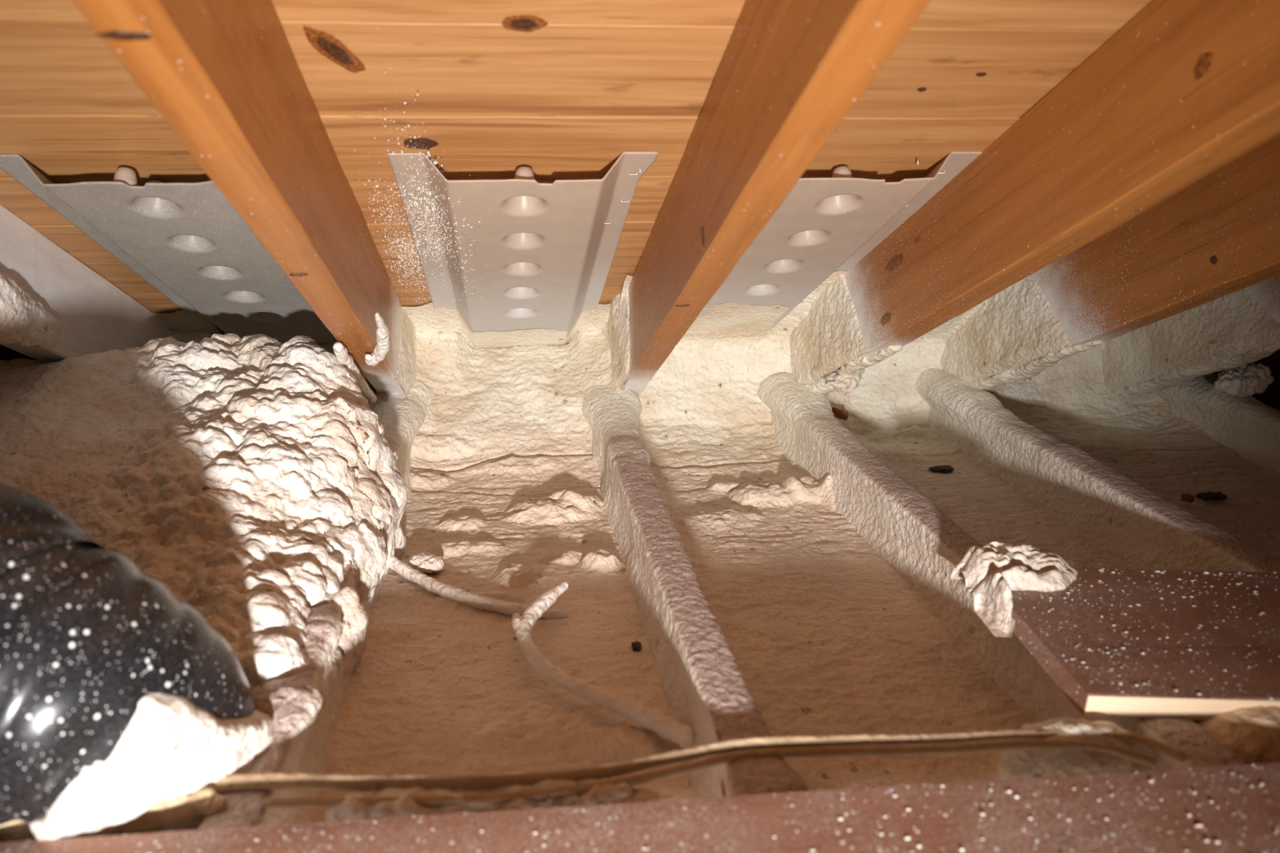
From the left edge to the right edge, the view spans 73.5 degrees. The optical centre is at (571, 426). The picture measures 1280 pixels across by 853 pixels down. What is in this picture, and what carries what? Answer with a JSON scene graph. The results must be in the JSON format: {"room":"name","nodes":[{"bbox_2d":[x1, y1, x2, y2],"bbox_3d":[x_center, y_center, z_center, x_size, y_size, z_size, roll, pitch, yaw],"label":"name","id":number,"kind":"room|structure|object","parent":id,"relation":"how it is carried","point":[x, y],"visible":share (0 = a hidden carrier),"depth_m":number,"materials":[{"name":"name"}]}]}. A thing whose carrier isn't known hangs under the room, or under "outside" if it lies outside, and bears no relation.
{"room":"attic","nodes":[
{"label":"attic","id":0,"kind":"room"},
{"bbox_2d":[0,482,274,841],"bbox_3d":[-0.933,0.277,0.477,1.454,0.372,0.322,-9,20,-25],"label":"flexible duct","id":1,"kind":"object","parent":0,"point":[119,698],"visible":0.91,"depth_m":0.64,"materials":[{"name":"black plastic"}]},
{"bbox_2d":[0,0,1152,363],"bbox_3d":[0.281,-0.413,0.900,3.556,1.495,2.877,-1,18,-4],"label":"decking","id":2,"kind":"structure","parent":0,"point":[559,90],"depth_m":0.97,"materials":[{"name":"brown wood"}]},
{"bbox_2d":[0,204,169,363],"bbox_3d":[-0.800,-0.297,0.768,0.056,1.620,2.926,-1,18,-4],"label":"rafter","id":3,"kind":"object","parent":2,"relation":"attached to","point":[94,315],"visible":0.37,"depth_m":1.39,"materials":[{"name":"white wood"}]},
{"bbox_2d":[0,272,61,348],"bbox_3d":[-0.793,-0.173,1.146,0.054,0.202,0.353,-1,18,-4],"label":"foam bulge","id":4,"kind":"object","parent":3,"relation":"attached to","point":[24,322],"visible":1,"depth_m":1.21,"materials":[{"name":"beige plastic"}]},
{"bbox_2d":[0,154,337,342],"bbox_3d":[-0.585,-0.242,1.556,0.357,0.490,0.903,-1,18,-4],"label":"ceiling vent","id":5,"kind":"object","parent":2,"relation":"in","point":[187,241],"visible":0.64,"depth_m":1.29,"materials":[{"name":"plastic"}]},
{"bbox_2d":[72,0,417,394],"bbox_3d":[-0.313,-0.309,0.804,0.110,1.619,2.926,-1,18,-4],"label":"rafter","id":6,"kind":"object","parent":2,"relation":"attached to","point":[225,76],"visible":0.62,"depth_m":0.80,"materials":[{"name":"brown wood"}]},
{"bbox_2d":[333,342,377,402],"bbox_3d":[-0.374,-0.087,1.459,0.029,0.169,0.260,-1,18,-3],"label":"drip","id":7,"kind":"object","parent":6,"relation":"hanging from","point":[342,356],"visible":0.77,"depth_m":1.40,"materials":[{"name":"beige plastic"}]},
{"bbox_2d":[364,312,390,366],"bbox_3d":[-0.299,-0.135,1.334,0.037,0.118,0.171,-7,19,-20],"label":"foam curl","id":8,"kind":"object","parent":6,"relation":"attached to","point":[382,347],"visible":1,"depth_m":1.34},
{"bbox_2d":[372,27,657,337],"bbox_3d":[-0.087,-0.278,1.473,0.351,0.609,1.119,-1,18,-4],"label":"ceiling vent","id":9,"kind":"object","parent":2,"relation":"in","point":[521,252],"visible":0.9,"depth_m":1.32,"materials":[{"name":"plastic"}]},
{"bbox_2d":[601,0,930,395],"bbox_3d":[0.177,-0.321,0.839,0.081,1.618,2.926,-1,18,-4],"label":"rafter","id":10,"kind":"object","parent":2,"relation":"attached to","point":[788,73],"visible":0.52,"depth_m":0.85,"materials":[{"name":"brown wood"}]},
{"bbox_2d":[699,151,982,330],"bbox_3d":[0.349,-0.265,1.623,0.350,0.492,0.908,-1,18,-4],"label":"ceiling vent","id":11,"kind":"object","parent":2,"relation":"in","point":[823,227],"visible":0.52,"depth_m":1.32,"materials":[{"name":"plastic"}]},
{"bbox_2d":[789,0,1279,394],"bbox_3d":[0.600,-0.331,0.870,0.091,1.618,2.926,-2,18,-5],"label":"rafter","id":12,"kind":"object","parent":2,"relation":"attached to","point":[1184,89],"visible":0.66,"depth_m":0.97,"materials":[{"name":"brown wood"}]},
{"bbox_2d":[825,372,860,395],"bbox_3d":[0.535,-0.088,1.679,0.059,0.048,0.110,15,23,39],"label":"foam clot","id":13,"kind":"object","parent":12,"relation":"attached to","point":[843,384],"visible":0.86,"depth_m":1.66,"materials":[{"name":"beige plastic"}]},
{"bbox_2d":[940,133,1279,392],"bbox_3d":[0.965,-0.340,0.897,0.095,1.619,2.926,-2,18,-5],"label":"rafter","id":14,"kind":"object","parent":2,"relation":"attached to","point":[1217,236],"visible":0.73,"depth_m":1.37,"materials":[{"name":"brown wood"}]},
{"bbox_2d":[1101,275,1279,395],"bbox_3d":[1.367,-0.348,0.926,0.096,1.619,2.926,-2,18,-5],"label":"rafter","id":15,"kind":"object","parent":2,"relation":"attached to","point":[1241,327],"visible":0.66,"depth_m":1.73,"materials":[{"name":"brown wood"}]},
{"bbox_2d":[1213,362,1273,398],"bbox_3d":[1.399,-0.096,1.781,0.170,0.070,0.078,-8,20,-24],"label":"foam clot","id":16,"kind":"object","parent":15,"relation":"hanging from","point":[1250,379],"visible":0.93,"depth_m":1.75,"materials":[{"name":"beige plastic"}]},
{"bbox_2d":[1251,395,1279,409],"bbox_3d":[0.320,0.385,0.980,3.810,0.015,3.099,-1,18,-4],"label":"floor","id":17,"kind":"structure","parent":0,"point":[1271,403],"depth_m":2.35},
{"bbox_2d":[0,333,408,835],"bbox_3d":[-0.739,0.118,1.123,1.032,0.353,1.075,-1,18,-4],"label":"mound","id":18,"kind":"object","parent":17,"relation":"on","point":[243,477],"visible":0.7,"depth_m":1.14,"materials":[{"name":"beige plastic"}]},
{"bbox_2d":[0,787,227,842],"bbox_3d":[-0.424,0.314,0.672,0.290,0.054,0.047,-4,18,-13],"label":"heap","id":19,"kind":"object","parent":18,"relation":"on","point":[183,809],"visible":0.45,"depth_m":0.68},
{"bbox_2d":[153,310,388,405],"bbox_3d":[-0.572,0.115,1.158,0.495,0.327,1.553,-1,18,-4],"label":"insulation","id":20,"kind":"object","parent":17,"relation":"on","point":[184,327],"visible":0.06,"depth_m":1.79},
{"bbox_2d":[197,378,434,830],"bbox_3d":[-0.323,0.139,1.358,0.178,0.206,2.083,-2,18,-5],"label":"joist","id":21,"kind":"object","parent":17,"relation":"on","point":[304,726],"visible":0.2,"depth_m":0.85,"materials":[{"name":"brown wood"}]},
{"bbox_2d":[0,762,1279,852],"bbox_3d":[0.089,0.351,0.549,1.776,0.027,0.281,-2,18,-5],"label":"wooden beam","id":22,"kind":"structure","parent":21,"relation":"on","point":[1229,809],"depth_m":0.65,"materials":[{"name":"brown wood"}]},
{"bbox_2d":[311,302,694,822],"bbox_3d":[-0.075,0.089,1.192,0.456,0.333,1.558,-1,18,-4],"label":"insulation","id":23,"kind":"object","parent":17,"relation":"on","point":[505,477],"visible":0.7,"depth_m":1.24},
{"bbox_2d":[407,552,444,573],"bbox_3d":[-0.222,0.208,1.295,0.056,0.030,0.049,-1,18,-4],"label":"crumb","id":24,"kind":"object","parent":23,"relation":"on","point":[427,562],"visible":0.94,"depth_m":1.28,"materials":[{"name":"beige plastic"}]},
{"bbox_2d":[386,555,568,618],"bbox_3d":[-0.209,0.208,1.246,0.440,0.065,0.056,10,20,27],"label":"cable","id":25,"kind":"object","parent":23,"relation":"on","point":[460,596],"visible":0.66,"depth_m":1.20,"materials":[{"name":"white plastic"}]},
{"bbox_2d":[325,777,660,821],"bbox_3d":[-0.064,0.320,0.717,0.280,0.043,0.048,-1,18,-4],"label":"heap","id":26,"kind":"object","parent":23,"relation":"on","point":[351,808],"visible":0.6,"depth_m":0.71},
{"bbox_2d":[511,613,521,631],"bbox_3d":[-0.067,0.248,1.074,0.017,0.017,0.048,-5,19,-16],"label":"crumb","id":27,"kind":"object","parent":23,"relation":"on","point":[516,619],"visible":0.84,"depth_m":1.07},
{"bbox_2d":[515,581,695,748],"bbox_3d":[0.011,0.278,1.009,0.114,0.039,0.347,-8,19,-23],"label":"cable","id":28,"kind":"object","parent":23,"relation":"on","point":[665,726],"visible":1,"depth_m":0.96,"materials":[{"name":"white plastic"}]},
{"bbox_2d":[631,640,641,651],"bbox_3d":[0.083,0.281,1.093,0.013,0.007,0.018,-1,18,-4],"label":"chip","id":29,"kind":"object","parent":23,"relation":"on","point":[637,646],"visible":1,"depth_m":1.09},
{"bbox_2d":[581,384,810,799],"bbox_3d":[0.113,0.136,1.392,0.154,0.189,2.083,-1,18,-4],"label":"joist","id":30,"kind":"object","parent":17,"relation":"on","point":[703,685],"visible":0.8,"depth_m":1.03,"materials":[{"name":"brown wood"}]},
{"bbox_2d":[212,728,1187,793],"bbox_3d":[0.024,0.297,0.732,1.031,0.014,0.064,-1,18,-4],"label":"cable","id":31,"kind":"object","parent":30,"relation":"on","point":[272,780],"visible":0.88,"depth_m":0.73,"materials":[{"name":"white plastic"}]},
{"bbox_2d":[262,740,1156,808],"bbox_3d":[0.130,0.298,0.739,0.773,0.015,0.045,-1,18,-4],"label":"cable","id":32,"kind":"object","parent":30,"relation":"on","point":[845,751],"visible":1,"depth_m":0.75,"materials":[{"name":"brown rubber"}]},
{"bbox_2d":[618,271,1035,791],"bbox_3d":[0.353,0.057,1.181,0.426,0.406,1.492,-1,18,-4],"label":"insulation","id":33,"kind":"object","parent":17,"relation":"on","point":[824,635],"visible":0.63,"depth_m":1.26},
{"bbox_2d":[996,716,1155,779],"bbox_3d":[0.470,0.312,0.796,0.146,0.083,0.072,-1,18,-4],"label":"heap","id":34,"kind":"object","parent":33,"relation":"on","point":[1022,763],"visible":0.61,"depth_m":0.77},
{"bbox_2d":[791,301,1191,719],"bbox_3d":[0.731,0.046,1.239,0.386,0.390,1.500,-1,18,-4],"label":"insulation","id":35,"kind":"object","parent":17,"relation":"on","point":[886,413],"visible":0.31,"depth_m":1.74},
{"bbox_2d":[831,407,848,420],"bbox_3d":[0.584,-0.028,1.869,0.014,0.020,0.045,-10,21,-29],"label":"chip","id":36,"kind":"object","parent":35,"relation":"on","point":[839,414],"visible":0.89,"depth_m":1.86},
{"bbox_2d":[928,465,954,472],"bbox_3d":[0.735,0.085,1.694,0.044,0.011,0.030,-1,18,-4],"label":"chip","id":37,"kind":"object","parent":35,"relation":"on","point":[939,468],"visible":1,"depth_m":1.69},
{"bbox_2d":[1191,706,1279,764],"bbox_3d":[0.648,0.308,0.808,0.130,0.093,0.094,-1,18,-4],"label":"heap","id":38,"kind":"object","parent":35,"relation":"on","point":[1252,734],"visible":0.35,"depth_m":0.78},
{"bbox_2d":[756,373,1245,770],"bbox_3d":[0.521,0.129,1.423,0.135,0.185,2.083,-1,18,-5],"label":"joist","id":39,"kind":"object","parent":17,"relation":"on","point":[908,531],"visible":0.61,"depth_m":1.25,"materials":[{"name":"brown wood"}]},
{"bbox_2d":[1010,568,1279,719],"bbox_3d":[1.052,0.232,0.912,1.118,0.027,0.266,1,18,2],"label":"board","id":40,"kind":"object","parent":39,"relation":"on","point":[1139,643],"visible":0.96,"depth_m":0.90,"materials":[{"name":"brown wood"}]},
{"bbox_2d":[949,541,1079,637],"bbox_3d":[0.554,0.188,1.014,0.149,0.060,0.140,1,18,2],"label":"clump","id":41,"kind":"object","parent":40,"relation":"on","point":[991,571],"visible":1,"depth_m":1.01,"materials":[{"name":"beige plastic"}]},
{"bbox_2d":[914,368,1279,572],"bbox_3d":[0.874,0.120,1.448,0.138,0.187,2.083,-1,18,-3],"label":"joist","id":42,"kind":"object","parent":17,"relation":"on","point":[1140,528],"visible":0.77,"depth_m":1.44,"materials":[{"name":"brown wood"}]},
{"bbox_2d":[990,342,1279,561],"bbox_3d":[1.187,0.045,1.294,0.551,0.361,1.510,-1,18,-4],"label":"insulation","id":43,"kind":"object","parent":17,"relation":"on","point":[1170,455],"visible":0.3,"depth_m":1.82},
{"bbox_2d":[1180,493,1195,503],"bbox_3d":[1.103,0.128,1.526,0.022,0.015,0.016,-1,18,-4],"label":"chip","id":44,"kind":"object","parent":43,"relation":"on","point":[1188,498],"visible":1,"depth_m":1.52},
{"bbox_2d":[1195,492,1227,501],"bbox_3d":[1.164,0.127,1.554,0.053,0.011,0.025,-1,18,-4],"label":"chip","id":45,"kind":"object","parent":43,"relation":"on","point":[1206,496],"visible":1,"depth_m":1.55,"materials":[{"name":"black"}]},
{"bbox_2d":[1152,373,1279,472],"bbox_3d":[1.434,0.103,1.488,0.153,0.194,2.083,-1,18,-3],"label":"joist","id":46,"kind":"object","parent":17,"relation":"on","point":[1248,426],"visible":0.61,"depth_m":1.80,"materials":[{"name":"brown wood"}]},
{"bbox_2d":[1253,349,1279,403],"bbox_3d":[2.067,-0.473,0.843,0.051,1.753,3.099,-1,18,-4],"label":"wall","id":47,"kind":"structure","parent":0,"point":[1272,393],"depth_m":2.36,"materials":[{"name":"brown wood"}]}
]}

